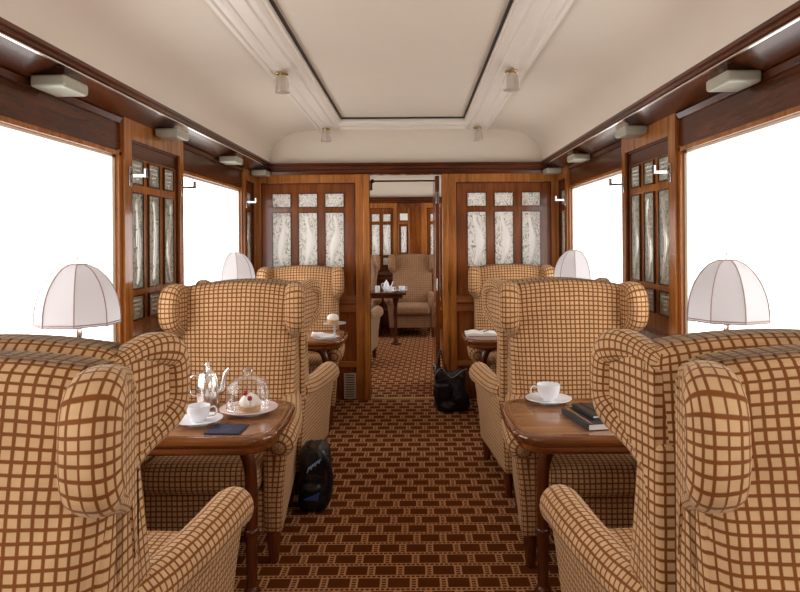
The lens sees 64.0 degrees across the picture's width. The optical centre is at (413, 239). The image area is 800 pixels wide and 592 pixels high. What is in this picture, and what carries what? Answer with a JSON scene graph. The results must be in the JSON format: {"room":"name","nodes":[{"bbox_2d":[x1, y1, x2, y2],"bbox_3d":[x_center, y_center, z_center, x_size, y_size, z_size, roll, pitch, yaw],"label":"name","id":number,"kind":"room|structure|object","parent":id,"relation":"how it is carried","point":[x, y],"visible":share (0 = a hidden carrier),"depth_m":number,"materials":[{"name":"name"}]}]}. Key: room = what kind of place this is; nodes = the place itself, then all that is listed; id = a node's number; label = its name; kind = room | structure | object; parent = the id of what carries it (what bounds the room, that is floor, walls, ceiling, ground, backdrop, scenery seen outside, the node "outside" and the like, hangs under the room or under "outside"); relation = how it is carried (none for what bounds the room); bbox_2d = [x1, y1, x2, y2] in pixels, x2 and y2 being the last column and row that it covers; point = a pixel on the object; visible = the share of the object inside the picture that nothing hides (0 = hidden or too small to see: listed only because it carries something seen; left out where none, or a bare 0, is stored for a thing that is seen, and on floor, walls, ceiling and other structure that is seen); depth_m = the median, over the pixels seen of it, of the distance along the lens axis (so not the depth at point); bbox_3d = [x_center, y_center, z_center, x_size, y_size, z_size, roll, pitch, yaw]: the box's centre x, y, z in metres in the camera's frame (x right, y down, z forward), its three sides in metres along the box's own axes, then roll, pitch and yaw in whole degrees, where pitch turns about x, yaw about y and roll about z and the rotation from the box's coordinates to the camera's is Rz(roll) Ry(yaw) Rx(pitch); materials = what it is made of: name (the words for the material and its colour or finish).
{"room":"train carriage","nodes":[
{"label":"train carriage","id":0,"kind":"room"},
{"bbox_2d":[0,76,255,343],"bbox_3d":[-1.469,0.390,3.600,0.156,2.120,13.800,0,0,0],"label":"wall","id":1,"kind":"structure","parent":0,"point":[153,207],"depth_m":3.42,"materials":[{"name":"red wood"}]},
{"bbox_2d":[31,75,87,96],"bbox_3d":[-1.354,-0.605,2.450,0.132,0.080,0.176,0,0,0],"label":"lamp","id":2,"kind":"object","parent":1,"relation":"attached to","point":[56,85],"visible":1,"depth_m":2.39,"materials":[{"name":"beige plastic"}]},
{"bbox_2d":[0,115,122,343],"bbox_3d":[-1.470,0.118,2.435,0.121,1.125,1.450,0,0,0],"label":"window","id":3,"kind":"structure","parent":1,"relation":"in","point":[59,199],"depth_m":2.62,"materials":[{"name":"white glass"}]},
{"bbox_2d":[0,17,269,171],"bbox_3d":[-1.381,-0.643,1.250,0.166,0.135,9.100,0,0,0],"label":"luggage rack","id":4,"kind":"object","parent":1,"relation":"attached to","point":[23,54],"depth_m":2.80,"materials":[{"name":"brown wood"}]},
{"bbox_2d":[128,166,147,185],"bbox_3d":[-1.384,-0.320,3.215,0.088,0.100,0.034,0,0,0],"label":"coat hook","id":5,"kind":"object","parent":1,"relation":"attached to","point":[131,175],"visible":1,"depth_m":3.21,"materials":[{"name":"silver metal"}]},
{"bbox_2d":[155,128,188,140],"bbox_3d":[-1.354,-0.605,3.590,0.132,0.080,0.176,0,0,0],"label":"lamp","id":6,"kind":"object","parent":1,"relation":"attached to","point":[168,134],"visible":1,"depth_m":3.51,"materials":[{"name":"beige plastic"}]},
{"bbox_2d":[180,180,195,195],"bbox_3d":[-1.384,-0.320,3.930,0.088,0.100,0.034,0,0,0],"label":"coat hook","id":7,"kind":"object","parent":1,"relation":"attached to","point":[183,187],"visible":1,"depth_m":3.92,"materials":[{"name":"silver metal"}]},
{"bbox_2d":[183,170,242,285],"bbox_3d":[-1.470,0.118,4.680,0.121,1.125,1.420,0,0,0],"label":"window","id":8,"kind":"structure","parent":1,"relation":"in","point":[213,225],"depth_m":4.65,"materials":[{"name":"white glass"}]},
{"bbox_2d":[219,156,242,164],"bbox_3d":[-1.354,-0.605,4.740,0.132,0.080,0.176,0,0,0],"label":"lamp","id":9,"kind":"object","parent":1,"relation":"attached to","point":[228,160],"visible":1,"depth_m":4.66,"materials":[{"name":"beige plastic"}]},
{"bbox_2d":[246,196,256,207],"bbox_3d":[-1.384,-0.320,5.450,0.088,0.100,0.034,0,0,0],"label":"coat hook","id":10,"kind":"object","parent":1,"relation":"attached to","point":[247,201],"visible":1,"depth_m":5.44,"materials":[{"name":"silver metal"}]},
{"bbox_2d":[251,170,269,176],"bbox_3d":[-1.354,-0.605,5.660,0.132,0.080,0.176,0,0,0],"label":"lamp","id":11,"kind":"object","parent":1,"relation":"attached to","point":[258,173],"visible":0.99,"depth_m":5.58,"materials":[{"name":"beige plastic"}]},
{"bbox_2d":[233,328,560,591],"bbox_3d":[-0.058,1.470,3.800,2.984,0.060,14.400,0,0,0],"label":"floor","id":12,"kind":"structure","parent":0,"point":[416,504],"depth_m":3.43,"materials":[{"name":"carpet"}]},
{"bbox_2d":[0,350,137,591],"bbox_3d":[-0.868,0.833,0.933,0.843,1.226,0.796,0,0,0],"label":"chair","id":13,"kind":"object","parent":12,"relation":"on","point":[68,422],"visible":1,"depth_m":1.15,"materials":[{"name":"fabric"}]},
{"bbox_2d":[0,332,253,591],"bbox_3d":[-0.951,0.834,1.787,0.843,1.226,0.796,0,0,0],"label":"chair","id":14,"kind":"object","parent":12,"relation":"on","point":[201,556],"visible":0.48,"depth_m":1.59,"materials":[{"name":"fabric"}]},
{"bbox_2d":[147,531,179,556],"bbox_3d":[-0.948,1.036,1.879,0.524,0.151,0.607,0,0,0],"label":"seat cushion","id":15,"kind":"object","parent":14,"relation":"on","point":[156,539],"depth_m":2.08,"materials":[{"name":"fabric"}]},
{"bbox_2d":[147,400,294,591],"bbox_3d":[-0.979,1.086,2.620,0.942,0.721,0.580,0,0,0],"label":"dining table","id":16,"kind":"object","parent":12,"relation":"on","point":[263,430],"visible":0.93,"depth_m":2.48,"materials":[{"name":"brown wood"}]},
{"bbox_2d":[32,257,121,336],"bbox_3d":[-1.259,0.397,2.400,0.276,0.670,0.276,0,0,0],"label":"table lamp","id":17,"kind":"object","parent":16,"relation":"on","point":[77,296],"visible":0.96,"depth_m":2.31,"materials":[{"name":"white fabric"}]},
{"bbox_2d":[179,412,222,426],"bbox_3d":[-0.857,0.719,2.545,0.189,0.022,0.189,0,0,-10],"label":"saucer","id":18,"kind":"object","parent":16,"relation":"on","point":[186,421],"visible":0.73,"depth_m":2.54,"materials":[{"name":"white ceramic"}]},
{"bbox_2d":[187,402,217,422],"bbox_3d":[-0.852,0.689,2.550,0.092,0.063,0.107,0,0,44],"label":"tea cup","id":19,"kind":"object","parent":18,"relation":"on","point":[197,412],"visible":0.98,"depth_m":2.52,"materials":[{"name":"white ceramic"}]},
{"bbox_2d":[190,362,229,408],"bbox_3d":[-0.897,0.631,2.798,0.168,0.197,0.099,0,0,27],"label":"teapot","id":20,"kind":"object","parent":16,"relation":"on","point":[209,389],"visible":0.94,"depth_m":2.77,"materials":[{"name":"silver metal"}]},
{"bbox_2d":[204,424,248,434],"bbox_3d":[-0.717,0.726,2.455,0.132,0.006,0.124,0,0,3],"label":"notebook","id":21,"kind":"object","parent":16,"relation":"on","point":[217,429],"visible":1,"depth_m":2.44,"materials":[{"name":"blue"}]},
{"bbox_2d":[219,400,277,416],"bbox_3d":[-0.695,0.715,2.695,0.240,0.026,0.240,0,0,0],"label":"cake plate","id":22,"kind":"object","parent":16,"relation":"on","point":[233,408],"visible":0.8,"depth_m":2.69,"materials":[{"name":"white ceramic"}]},
{"bbox_2d":[239,391,259,411],"bbox_3d":[-0.688,0.671,2.682,0.089,0.084,0.092,0,0,0],"label":"cake","id":23,"kind":"object","parent":22,"relation":"on","point":[250,402],"visible":1,"depth_m":2.65,"materials":[{"name":"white food"}]},
{"bbox_2d":[140,280,304,563],"bbox_3d":[-0.935,0.834,3.153,0.843,1.226,0.796,0,0,0],"label":"chair","id":24,"kind":"object","parent":12,"relation":"on","point":[237,325],"visible":0.64,"depth_m":3.34,"materials":[{"name":"fabric"}]},
{"bbox_2d":[141,452,263,493],"bbox_3d":[-0.936,1.036,3.062,0.524,0.151,0.607,0,0,0],"label":"seat cushion","id":25,"kind":"object","parent":24,"relation":"on","point":[160,474],"depth_m":2.77,"materials":[{"name":"fabric"}]},
{"bbox_2d":[196,278,338,494],"bbox_3d":[-0.921,0.834,3.967,0.843,1.226,0.796,0,0,0],"label":"chair","id":26,"kind":"object","parent":12,"relation":"on","point":[315,388],"visible":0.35,"depth_m":3.72,"materials":[{"name":"fabric"}]},
{"bbox_2d":[256,265,344,423],"bbox_3d":[-0.967,0.834,5.318,0.843,1.226,0.796,0,0,0],"label":"chair","id":27,"kind":"object","parent":12,"relation":"on","point":[331,279],"visible":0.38,"depth_m":5.52,"materials":[{"name":"fabric"}]},
{"bbox_2d":[308,354,322,373],"bbox_3d":[-0.968,1.036,5.226,0.524,0.151,0.607,0,0,0],"label":"seat cushion","id":28,"kind":"object","parent":27,"relation":"on","point":[314,360],"depth_m":5.10,"materials":[{"name":"fabric"}]},
{"bbox_2d":[298,439,332,510],"bbox_3d":[-0.531,1.261,3.475,0.207,0.365,0.272,0,0,0],"label":"backpack","id":29,"kind":"object","parent":12,"relation":"on","point":[314,458],"visible":1,"depth_m":3.38,"materials":[{"name":"black fabric"}]},
{"bbox_2d":[307,330,347,430],"bbox_3d":[-0.976,1.086,4.870,0.942,0.721,0.580,0,0,0],"label":"dining table","id":30,"kind":"object","parent":12,"relation":"on","point":[314,344],"visible":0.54,"depth_m":4.69,"materials":[{"name":"brown wood"}]},
{"bbox_2d":[214,249,255,280],"bbox_3d":[-1.303,0.398,4.660,0.276,0.670,0.276,0,0,0],"label":"table lamp","id":31,"kind":"object","parent":30,"relation":"on","point":[233,265],"visible":0.59,"depth_m":4.57,"materials":[{"name":"white fabric"}]},
{"bbox_2d":[313,335,336,339],"bbox_3d":[-0.655,0.719,4.710,0.180,0.019,0.180,0,0,0],"label":"plate","id":32,"kind":"object","parent":30,"relation":"on","point":[319,338],"visible":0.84,"depth_m":4.67,"materials":[{"name":"white ceramic"}]},
{"bbox_2d":[311,331,333,336],"bbox_3d":[-0.674,0.692,4.715,0.169,0.034,0.120,0,0,0],"label":"linen napkin","id":33,"kind":"object","parent":32,"relation":"on","point":[314,334],"visible":1,"depth_m":4.68,"materials":[{"name":"white fabric"}]},
{"bbox_2d":[323,321,345,336],"bbox_3d":[-0.600,0.676,4.840,0.176,0.104,0.176,0,0,0],"label":"cake stand","id":34,"kind":"object","parent":30,"relation":"on","point":[339,322],"visible":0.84,"depth_m":4.83,"materials":[{"name":"clear glass"}]},
{"bbox_2d":[327,314,338,323],"bbox_3d":[-0.611,0.592,4.832,0.090,0.073,0.089,0,0,0],"label":"bun","id":35,"kind":"object","parent":34,"relation":"on","point":[332,318],"visible":1,"depth_m":4.80,"materials":[{"name":"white food"}]},
{"bbox_2d":[371,255,381,308],"bbox_3d":[-0.892,0.833,9.778,0.843,1.226,0.796,0,0,0],"label":"chair","id":36,"kind":"object","parent":12,"relation":"on","point":[374,302],"visible":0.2,"depth_m":9.89,"materials":[{"name":"brown fabric"}]},
{"bbox_2d":[371,260,382,357],"bbox_3d":[-0.796,0.833,7.552,0.843,1.226,0.796,0,0,0],"label":"chair","id":37,"kind":"object","parent":12,"relation":"on","point":[377,311],"visible":0.11,"depth_m":7.44,"materials":[{"name":"brown fabric"}]},
{"bbox_2d":[371,290,406,344],"bbox_3d":[-0.578,1.077,8.850,0.950,0.735,0.560,0,0,0],"label":"dining table","id":38,"kind":"object","parent":12,"relation":"on","point":[396,295],"visible":0.47,"depth_m":8.63,"materials":[{"name":"brown wood"}]},
{"bbox_2d":[375,286,379,291],"bbox_3d":[-0.495,0.666,8.700,0.068,0.085,0.068,0,0,0],"label":"milk jug","id":39,"kind":"object","parent":38,"relation":"on","point":[377,288],"visible":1,"depth_m":8.67,"materials":[{"name":"white ceramic"}]},
{"bbox_2d":[381,280,392,291],"bbox_3d":[-0.371,0.628,8.815,0.152,0.160,0.089,0,0,26],"label":"pot","id":40,"kind":"object","parent":38,"relation":"on","point":[386,284],"visible":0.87,"depth_m":8.79,"materials":[{"name":"white ceramic"}]},
{"bbox_2d":[384,254,440,336],"bbox_3d":[-0.022,0.827,9.778,0.843,1.226,0.796,0,0,0],"label":"chair","id":41,"kind":"object","parent":12,"relation":"on","point":[415,309],"visible":0.75,"depth_m":9.96,"materials":[{"name":"brown fabric"}]},
{"bbox_2d":[397,302,429,314],"bbox_3d":[-0.023,1.030,9.687,0.524,0.151,0.607,0,0,0],"label":"seat cushion","id":42,"kind":"object","parent":41,"relation":"on","point":[403,308],"depth_m":9.40,"materials":[{"name":"brown fabric"}]},
{"bbox_2d":[433,349,469,411],"bbox_3d":[0.314,1.185,5.402,0.311,0.505,0.246,0,0,0],"label":"tote bag","id":43,"kind":"object","parent":12,"relation":"on","point":[450,394],"visible":1,"depth_m":5.34,"materials":[{"name":"black leather"}]},
{"bbox_2d":[461,329,496,428],"bbox_3d":[0.839,1.074,4.870,0.942,0.721,0.580,0,0,0],"label":"dining table","id":44,"kind":"object","parent":12,"relation":"on","point":[488,344],"visible":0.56,"depth_m":4.65,"materials":[{"name":"brown wood"}]},
{"bbox_2d":[464,330,496,336],"bbox_3d":[0.505,0.706,4.860,0.236,0.028,0.176,0,0,0],"label":"open book","id":45,"kind":"object","parent":44,"relation":"on","point":[471,333],"visible":0.99,"depth_m":4.78,"materials":[{"name":"white paper"}]},
{"bbox_2d":[554,246,595,279],"bbox_3d":[1.169,0.380,4.660,0.276,0.670,0.276,0,0,-11],"label":"table lamp","id":46,"kind":"object","parent":44,"relation":"on","point":[574,263],"visible":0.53,"depth_m":4.57,"materials":[{"name":"white fabric"}]},
{"bbox_2d":[467,263,554,402],"bbox_3d":[0.843,0.821,5.318,0.843,1.226,0.796,0,0,0],"label":"chair","id":47,"kind":"object","parent":12,"relation":"on","point":[477,275],"visible":0.27,"depth_m":5.55,"materials":[{"name":"fabric"}]},
{"bbox_2d":[487,353,496,374],"bbox_3d":[0.842,1.024,5.226,0.524,0.151,0.607,0,0,0],"label":"seat cushion","id":48,"kind":"object","parent":47,"relation":"on","point":[492,358],"depth_m":5.07,"materials":[{"name":"fabric"}]},
{"bbox_2d":[469,277,609,497],"bbox_3d":[0.779,0.822,3.912,0.843,1.226,0.796,0,0,0],"label":"chair","id":49,"kind":"object","parent":12,"relation":"on","point":[491,388],"visible":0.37,"depth_m":3.65,"materials":[{"name":"fabric"}]},
{"bbox_2d":[500,398,630,591],"bbox_3d":[0.839,1.074,2.610,0.942,0.721,0.580,0,0,0],"label":"dining table","id":50,"kind":"object","parent":12,"relation":"on","point":[543,429],"visible":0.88,"depth_m":2.53,"materials":[{"name":"brown wood"}]},
{"bbox_2d":[525,392,571,404],"bbox_3d":[0.597,0.709,2.840,0.203,0.022,0.203,0,0,0],"label":"saucer","id":51,"kind":"object","parent":50,"relation":"on","point":[562,398],"visible":0.77,"depth_m":2.83,"materials":[{"name":"white ceramic"}]},
{"bbox_2d":[530,382,559,400],"bbox_3d":[0.591,0.675,2.845,0.118,0.070,0.103,0,0,37],"label":"tea cup","id":52,"kind":"object","parent":51,"relation":"on","point":[548,391],"visible":1,"depth_m":2.81,"materials":[{"name":"white ceramic"}]},
{"bbox_2d":[562,407,608,430],"bbox_3d":[0.727,0.705,2.545,0.190,0.027,0.251,0,0,-10],"label":"notebook","id":53,"kind":"object","parent":50,"relation":"on","point":[590,424],"visible":0.52,"depth_m":2.47,"materials":[{"name":"black leather"}]},
{"bbox_2d":[572,402,599,418],"bbox_3d":[0.740,0.683,2.575,0.136,0.016,0.192,0,0,-10],"label":"notebook","id":54,"kind":"object","parent":53,"relation":"on","point":[587,408],"visible":0.48,"depth_m":2.57,"materials":[{"name":"black leather"}]},
{"bbox_2d":[687,252,770,329],"bbox_3d":[1.169,0.380,2.385,0.276,0.670,0.276,0,0,25],"label":"table lamp","id":55,"kind":"object","parent":50,"relation":"on","point":[726,292],"visible":0.94,"depth_m":2.29,"materials":[{"name":"white fabric"}]},
{"bbox_2d":[499,279,648,568],"bbox_3d":[0.816,0.821,3.098,0.843,1.226,0.796,0,0,0],"label":"chair","id":56,"kind":"object","parent":12,"relation":"on","point":[552,327],"visible":0.48,"depth_m":3.29,"materials":[{"name":"fabric"}]},
{"bbox_2d":[549,454,636,496],"bbox_3d":[0.815,1.024,3.006,0.524,0.151,0.607,0,0,0],"label":"seat cushion","id":57,"kind":"object","parent":56,"relation":"on","point":[589,475],"depth_m":2.71,"materials":[{"name":"fabric"}]},
{"bbox_2d":[539,328,799,591],"bbox_3d":[0.832,0.821,1.787,0.843,1.226,0.796,0,0,0],"label":"chair","id":58,"kind":"object","parent":12,"relation":"on","point":[633,375],"visible":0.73,"depth_m":1.49,"materials":[{"name":"fabric"}]},
{"bbox_2d":[608,528,632,550],"bbox_3d":[0.835,1.024,1.879,0.524,0.151,0.607,0,0,0],"label":"seat cushion","id":59,"kind":"object","parent":58,"relation":"on","point":[624,535],"depth_m":2.08,"materials":[{"name":"fabric"}]},
{"bbox_2d":[675,344,799,591],"bbox_3d":[0.846,0.821,0.933,0.843,1.226,0.796,0,0,0],"label":"chair","id":60,"kind":"object","parent":12,"relation":"on","point":[737,411],"visible":1,"depth_m":1.16,"materials":[{"name":"fabric"}]},
{"bbox_2d":[0,0,798,161],"bbox_3d":[-0.074,-0.884,1.250,2.474,0.350,9.100,0,0,0],"label":"ceiling","id":61,"kind":"structure","parent":0,"point":[349,64],"depth_m":3.29,"materials":[{"name":"beige paint"}]},
{"bbox_2d":[273,72,289,93],"bbox_3d":[-0.776,-0.922,3.760,0.094,0.113,0.094,0,0,23],"label":"ceiling light","id":62,"kind":"object","parent":61,"relation":"attached to","point":[281,83],"visible":1,"depth_m":3.73,"materials":[{"name":"white glass"}]},
{"bbox_2d":[321,128,331,141],"bbox_3d":[-0.771,-0.922,5.620,0.094,0.113,0.094,0,0,23],"label":"ceiling light","id":63,"kind":"object","parent":61,"relation":"attached to","point":[326,134],"visible":1,"depth_m":5.59,"materials":[{"name":"white glass"}]},
{"bbox_2d":[265,0,515,122],"bbox_3d":[-0.097,-1.031,1.250,1.160,0.040,9.100,0,0,0],"label":"ceiling panel","id":64,"kind":"object","parent":61,"relation":"on","point":[359,61],"depth_m":3.57,"materials":[{"name":"beige paint"}]},
{"bbox_2d":[472,127,482,140],"bbox_3d":[0.558,-0.931,5.620,0.094,0.113,0.094,0,0,23],"label":"ceiling light","id":65,"kind":"object","parent":61,"relation":"attached to","point":[477,135],"visible":1,"depth_m":5.59,"materials":[{"name":"white glass"}]},
{"bbox_2d":[503,69,519,91],"bbox_3d":[0.569,-0.931,3.740,0.094,0.113,0.094,0,0,23],"label":"ceiling light","id":66,"kind":"object","parent":61,"relation":"attached to","point":[511,80],"visible":1,"depth_m":3.71,"materials":[{"name":"white glass"}]},
{"bbox_2d":[370,178,440,196],"bbox_3d":[-0.074,-0.857,10.410,2.584,0.395,0.020,0,0,0],"label":"wall","id":67,"kind":"structure","parent":0,"point":[379,189],"depth_m":10.40,"materials":[{"name":"beige paint"}]},
{"bbox_2d":[370,175,440,177],"bbox_3d":[-0.074,-0.861,8.135,2.474,0.302,4.530,0,0,0],"label":"ceiling","id":68,"kind":"structure","parent":0,"point":[371,176],"depth_m":10.19,"materials":[{"name":"beige paint"}]},
{"bbox_2d":[255,173,556,399],"bbox_3d":[-0.065,0.376,5.827,2.784,2.130,0.186,0,0,0],"label":"wall","id":69,"kind":"structure","parent":0,"point":[488,218],"depth_m":5.79,"materials":[{"name":"red wood"}]},
{"bbox_2d":[344,373,355,398],"bbox_3d":[-0.576,1.314,5.761,0.110,0.230,0.006,0,0,0],"label":"air vent","id":70,"kind":"object","parent":69,"relation":"in","point":[349,378],"visible":1,"depth_m":5.76,"materials":[{"name":"beige paint"}]},
{"bbox_2d":[371,397,434,398],"bbox_3d":[-0.062,1.438,5.812,0.655,0.006,0.045,0,0,0],"label":"trim","id":71,"kind":"structure","parent":69,"relation":"attached to","point":[384,397],"depth_m":5.80,"materials":[{"name":"brown wood"}]},
{"bbox_2d":[263,162,548,174],"bbox_3d":[-0.072,-0.644,5.765,2.584,0.100,0.070,0,0,0],"label":"trim","id":72,"kind":"structure","parent":69,"relation":"attached to","point":[402,167],"depth_m":5.75,"materials":[{"name":"brown wood"}]},
{"bbox_2d":[433,176,440,365],"bbox_3d":[0.219,0.418,6.202,0.040,2.020,0.676,0,0,0],"label":"door","id":73,"kind":"structure","parent":69,"relation":"in","point":[436,217],"depth_m":5.88,"materials":[{"name":"red wood"}]},
{"bbox_2d":[270,128,541,162],"bbox_3d":[-0.074,-0.857,5.835,2.584,0.395,0.068,0,0,0],"label":"wall","id":74,"kind":"structure","parent":0,"point":[404,145],"depth_m":5.80,"materials":[{"name":"beige paint"}]},
{"bbox_2d":[370,203,441,328],"bbox_3d":[-0.065,0.376,10.407,2.784,2.130,0.146,0,0,0],"label":"wall","id":75,"kind":"structure","parent":0,"point":[383,216],"depth_m":10.39,"materials":[{"name":"red wood"}]},
{"bbox_2d":[370,197,441,202],"bbox_3d":[-0.072,-0.644,10.365,2.584,0.100,0.070,0,0,0],"label":"trim","id":76,"kind":"structure","parent":75,"relation":"attached to","point":[372,199],"depth_m":10.35,"materials":[{"name":"brown wood"}]},
{"bbox_2d":[397,207,421,328],"bbox_3d":[-0.072,0.451,10.376,0.380,1.980,0.048,0,0,0],"label":"door","id":77,"kind":"structure","parent":75,"relation":"in","point":[409,218],"depth_m":10.37,"materials":[{"name":"red wood"}]},
{"bbox_2d":[400,213,407,219],"bbox_3d":[-0.165,-0.374,10.367,0.125,0.110,0.006,0,0,0],"label":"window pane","id":78,"kind":"object","parent":77,"relation":"attached to","point":[403,216],"depth_m":10.36,"materials":[{"name":"glass"}]},
{"bbox_2d":[557,65,799,338],"bbox_3d":[1.339,0.371,3.600,0.156,2.120,13.800,0,0,0],"label":"wall","id":79,"kind":"structure","parent":0,"point":[650,260],"depth_m":3.41,"materials":[{"name":"red wood"}]},
{"bbox_2d":[543,168,561,174],"bbox_3d":[1.221,-0.623,5.660,0.132,0.080,0.176,0,0,0],"label":"lamp","id":80,"kind":"object","parent":79,"relation":"attached to","point":[548,171],"visible":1,"depth_m":5.58,"materials":[{"name":"beige plastic"}]},
{"bbox_2d":[555,194,565,205],"bbox_3d":[1.244,-0.339,5.450,0.088,0.100,0.034,0,0,0],"label":"coat hook","id":81,"kind":"object","parent":79,"relation":"attached to","point":[556,199],"visible":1,"depth_m":5.44,"materials":[{"name":"silver metal"}]},
{"bbox_2d":[567,154,589,162],"bbox_3d":[1.221,-0.623,4.750,0.132,0.080,0.176,0,0,0],"label":"lamp","id":82,"kind":"object","parent":79,"relation":"attached to","point":[574,158],"visible":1,"depth_m":4.67,"materials":[{"name":"beige plastic"}]},
{"bbox_2d":[569,167,621,283],"bbox_3d":[1.335,0.098,4.680,0.121,1.125,1.420,0,0,0],"label":"window","id":83,"kind":"structure","parent":79,"relation":"in","point":[595,206],"depth_m":4.68,"materials":[{"name":"white glass"}]},
{"bbox_2d":[609,176,624,192],"bbox_3d":[1.244,-0.339,3.930,0.088,0.100,0.034,0,0,0],"label":"coat hook","id":84,"kind":"object","parent":79,"relation":"attached to","point":[622,178],"visible":1,"depth_m":3.92,"materials":[{"name":"silver metal"}]},
{"bbox_2d":[615,125,647,137],"bbox_3d":[1.221,-0.623,3.600,0.132,0.080,0.176,0,0,0],"label":"lamp","id":85,"kind":"object","parent":79,"relation":"attached to","point":[631,131],"visible":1,"depth_m":3.52,"materials":[{"name":"beige plastic"}]},
{"bbox_2d":[652,162,671,182],"bbox_3d":[1.244,-0.339,3.215,0.088,0.100,0.034,0,0,0],"label":"coat hook","id":86,"kind":"object","parent":79,"relation":"attached to","point":[654,171],"visible":1,"depth_m":3.21,"materials":[{"name":"silver metal"}]},
{"bbox_2d":[541,0,799,168],"bbox_3d":[1.236,-0.661,1.250,0.166,0.135,9.100,0,0,0],"label":"luggage rack","id":87,"kind":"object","parent":79,"relation":"attached to","point":[772,47],"depth_m":2.69,"materials":[{"name":"brown wood"}]},
{"bbox_2d":[706,70,760,91],"bbox_3d":[1.221,-0.623,2.450,0.132,0.080,0.176,0,0,0],"label":"lamp","id":88,"kind":"object","parent":79,"relation":"attached to","point":[729,80],"visible":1,"depth_m":2.38,"materials":[{"name":"beige plastic"}]},
{"bbox_2d":[678,105,799,334],"bbox_3d":[1.335,0.098,2.435,0.121,1.125,1.450,0,0,0],"label":"window","id":89,"kind":"structure","parent":79,"relation":"in","point":[739,193],"depth_m":2.59,"materials":[{"name":"white glass"}]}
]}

